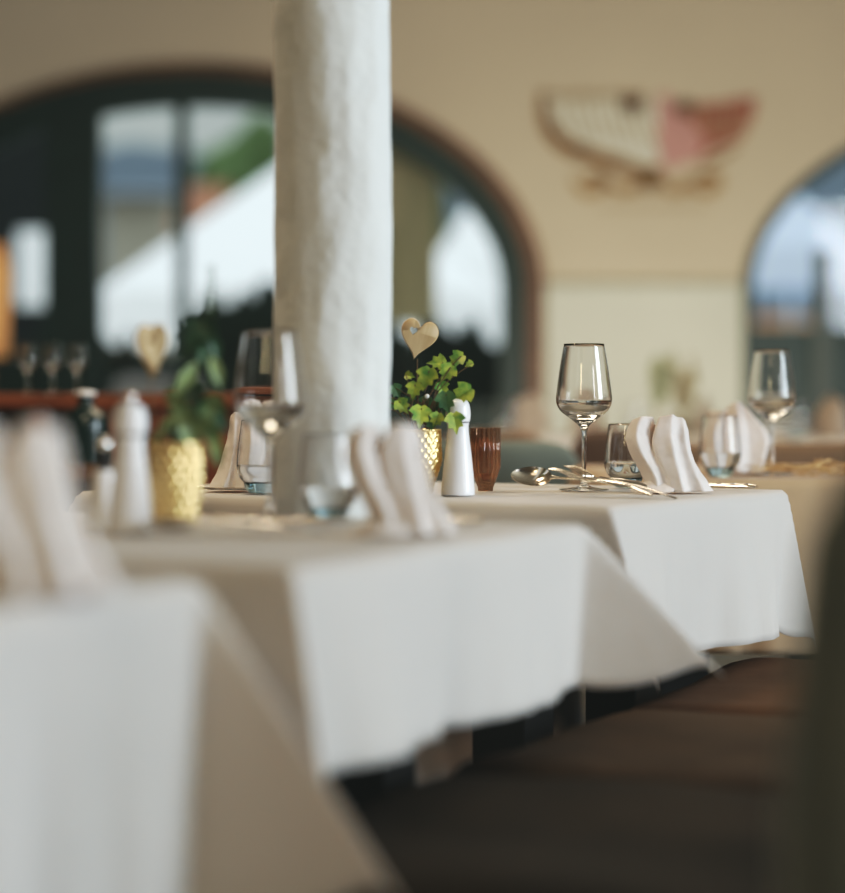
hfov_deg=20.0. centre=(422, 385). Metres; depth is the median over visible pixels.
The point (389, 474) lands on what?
folded napkin
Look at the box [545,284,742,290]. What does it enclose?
trim
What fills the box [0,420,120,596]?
folded napkin
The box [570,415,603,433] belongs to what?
folded napkin
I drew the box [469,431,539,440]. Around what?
dining chair
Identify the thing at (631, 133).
wall mural
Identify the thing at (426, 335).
pick
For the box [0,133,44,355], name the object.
window
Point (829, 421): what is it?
folded napkin
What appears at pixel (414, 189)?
curtain
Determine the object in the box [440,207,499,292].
parasol
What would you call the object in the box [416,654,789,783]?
floor
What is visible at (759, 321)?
house
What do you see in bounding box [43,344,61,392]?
wine glass
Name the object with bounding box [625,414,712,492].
folded napkin
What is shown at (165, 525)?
spoon
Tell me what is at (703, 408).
folded napkin
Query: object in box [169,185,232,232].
house
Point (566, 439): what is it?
tablecloth
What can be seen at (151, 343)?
pick
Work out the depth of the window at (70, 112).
11.02 m
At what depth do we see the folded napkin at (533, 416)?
7.53 m
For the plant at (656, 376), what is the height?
0.279 m
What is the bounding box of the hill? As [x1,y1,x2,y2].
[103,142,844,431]
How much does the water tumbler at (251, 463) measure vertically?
0.106 m
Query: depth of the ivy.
3.42 m
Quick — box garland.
[745,458,844,475]
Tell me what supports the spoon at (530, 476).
on the tablecloth at (724, 565)
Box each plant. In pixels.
[147,265,228,519]
[648,348,674,424]
[669,353,697,433]
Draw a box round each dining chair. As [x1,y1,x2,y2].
[436,441,583,730]
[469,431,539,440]
[554,429,607,731]
[776,471,844,892]
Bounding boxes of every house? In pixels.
[103,189,174,355]
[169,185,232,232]
[754,316,812,435]
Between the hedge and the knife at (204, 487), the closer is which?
the knife at (204, 487)
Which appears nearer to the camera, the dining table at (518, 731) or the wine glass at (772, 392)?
the dining table at (518, 731)
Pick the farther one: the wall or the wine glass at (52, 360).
the wall
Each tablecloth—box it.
[0,576,394,892]
[75,482,802,692]
[80,512,722,779]
[469,432,699,449]
[567,465,843,653]
[769,436,844,442]
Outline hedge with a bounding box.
[0,279,499,403]
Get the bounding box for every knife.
[203,486,245,488]
[303,516,484,523]
[709,482,757,488]
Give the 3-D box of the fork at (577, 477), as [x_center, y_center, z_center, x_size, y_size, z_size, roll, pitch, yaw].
[0.269,0.138,3.390,0.197,0.040,0.022,0,0,30]
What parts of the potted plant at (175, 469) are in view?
pot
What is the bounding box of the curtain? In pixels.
[391,151,436,323]
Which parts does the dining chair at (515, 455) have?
backrest, leg, leg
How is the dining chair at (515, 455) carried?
on the floor at (438, 757)
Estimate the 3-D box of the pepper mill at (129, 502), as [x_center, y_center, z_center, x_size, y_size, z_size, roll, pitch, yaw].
[-0.311,0.081,2.550,0.048,0.149,0.048,0,0,0]
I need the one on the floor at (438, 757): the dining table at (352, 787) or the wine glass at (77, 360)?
the dining table at (352, 787)
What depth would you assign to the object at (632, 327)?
10.96 m
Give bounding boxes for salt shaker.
[86,437,112,529]
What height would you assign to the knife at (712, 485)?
0.008 m
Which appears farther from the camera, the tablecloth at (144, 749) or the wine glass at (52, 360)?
the wine glass at (52, 360)
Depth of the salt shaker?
2.61 m
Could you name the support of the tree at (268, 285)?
on the ground
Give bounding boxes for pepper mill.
[107,392,152,533]
[441,399,474,495]
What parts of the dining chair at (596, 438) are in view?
leg, backrest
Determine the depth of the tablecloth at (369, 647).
2.36 m
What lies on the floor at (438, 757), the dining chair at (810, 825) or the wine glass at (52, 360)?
the dining chair at (810, 825)
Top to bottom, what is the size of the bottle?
0.150 m
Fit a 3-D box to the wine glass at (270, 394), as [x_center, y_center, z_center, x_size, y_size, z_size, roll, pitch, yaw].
[-0.175,0.046,2.760,0.084,0.219,0.084,0,0,33]
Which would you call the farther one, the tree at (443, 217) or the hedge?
the tree at (443, 217)
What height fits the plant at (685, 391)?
0.265 m
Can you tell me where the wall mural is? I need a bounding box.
[538,92,755,208]
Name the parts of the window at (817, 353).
panel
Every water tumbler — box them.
[236,421,266,492]
[298,434,357,516]
[494,402,515,430]
[604,423,642,486]
[699,416,740,476]
[784,403,809,438]
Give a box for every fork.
[203,516,365,526]
[548,468,677,498]
[564,465,652,495]
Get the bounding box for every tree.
[192,112,274,197]
[253,278,273,299]
[437,179,449,250]
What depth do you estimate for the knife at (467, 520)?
2.69 m
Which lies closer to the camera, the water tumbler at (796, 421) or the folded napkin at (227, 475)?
the folded napkin at (227, 475)
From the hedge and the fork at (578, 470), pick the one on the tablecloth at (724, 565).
the fork at (578, 470)
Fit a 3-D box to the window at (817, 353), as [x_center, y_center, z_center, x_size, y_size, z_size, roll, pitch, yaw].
[3.160,-0.543,11.050,3.382,1.663,0.180,0,0,0]
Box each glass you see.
[18,343,37,392]
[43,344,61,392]
[68,344,86,392]
[233,330,306,522]
[470,427,500,490]
[556,343,611,490]
[748,350,795,474]
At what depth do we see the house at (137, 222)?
38.00 m
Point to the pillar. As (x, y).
(331, 58)
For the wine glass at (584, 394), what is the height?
0.219 m
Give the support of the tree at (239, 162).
on the ground
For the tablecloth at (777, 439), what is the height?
0.198 m
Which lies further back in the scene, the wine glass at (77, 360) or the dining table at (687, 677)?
the wine glass at (77, 360)
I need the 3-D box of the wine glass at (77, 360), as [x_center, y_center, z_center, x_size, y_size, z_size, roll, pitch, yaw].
[-0.765,-0.039,5.320,0.042,0.110,0.042,0,0,31]
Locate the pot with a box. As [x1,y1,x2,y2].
[420,429,441,490]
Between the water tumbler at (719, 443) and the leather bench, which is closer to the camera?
the water tumbler at (719, 443)
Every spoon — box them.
[145,520,325,532]
[511,466,646,488]
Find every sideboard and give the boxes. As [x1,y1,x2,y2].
[0,393,234,495]
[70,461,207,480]
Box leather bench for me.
[690,443,844,464]
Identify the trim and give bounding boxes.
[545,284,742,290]
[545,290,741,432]
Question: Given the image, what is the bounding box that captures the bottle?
[62,390,109,463]
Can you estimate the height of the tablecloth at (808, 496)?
0.303 m
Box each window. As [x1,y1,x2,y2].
[0,62,544,440]
[0,133,44,355]
[743,150,844,435]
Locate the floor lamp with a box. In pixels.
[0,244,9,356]
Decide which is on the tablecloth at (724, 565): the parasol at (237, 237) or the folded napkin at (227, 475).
the folded napkin at (227, 475)
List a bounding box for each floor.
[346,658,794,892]
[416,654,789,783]
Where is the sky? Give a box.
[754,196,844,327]
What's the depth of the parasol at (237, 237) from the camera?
15.18 m
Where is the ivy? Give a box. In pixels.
[389,350,474,490]
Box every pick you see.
[135,323,167,438]
[401,318,438,427]
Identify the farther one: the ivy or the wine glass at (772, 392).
the wine glass at (772, 392)
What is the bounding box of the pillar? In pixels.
[272,0,391,516]
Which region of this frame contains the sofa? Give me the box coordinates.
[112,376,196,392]
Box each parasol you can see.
[103,170,499,345]
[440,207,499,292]
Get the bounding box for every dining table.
[326,747,415,811]
[473,680,658,759]
[659,654,708,695]
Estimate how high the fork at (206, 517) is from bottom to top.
0.011 m
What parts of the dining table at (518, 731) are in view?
leg, leg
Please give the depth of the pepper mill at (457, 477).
3.41 m
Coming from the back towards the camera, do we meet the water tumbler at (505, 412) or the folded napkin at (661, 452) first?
the water tumbler at (505, 412)
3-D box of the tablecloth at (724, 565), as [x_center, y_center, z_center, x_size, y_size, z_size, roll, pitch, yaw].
[0.016,0.279,3.624,1.042,0.246,0.754,0,0,31]
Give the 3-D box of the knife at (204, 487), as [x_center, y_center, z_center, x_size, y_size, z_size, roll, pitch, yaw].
[-0.320,0.150,3.557,0.220,0.008,0.020,0,0,7]
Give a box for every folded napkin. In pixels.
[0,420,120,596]
[207,412,245,489]
[343,423,456,536]
[513,394,550,434]
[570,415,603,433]
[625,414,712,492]
[693,394,710,433]
[700,402,769,472]
[814,394,844,437]
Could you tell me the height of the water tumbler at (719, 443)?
0.104 m
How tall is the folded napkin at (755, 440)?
0.126 m
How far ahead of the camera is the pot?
3.42 m
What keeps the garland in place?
on the tablecloth at (808, 496)
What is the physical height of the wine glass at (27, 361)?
0.110 m
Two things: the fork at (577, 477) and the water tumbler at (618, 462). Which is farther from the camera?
the water tumbler at (618, 462)
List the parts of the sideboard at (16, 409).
rail, panel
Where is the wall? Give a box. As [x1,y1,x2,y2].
[0,0,844,403]
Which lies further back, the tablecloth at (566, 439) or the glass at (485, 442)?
the tablecloth at (566, 439)
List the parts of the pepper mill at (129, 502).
knob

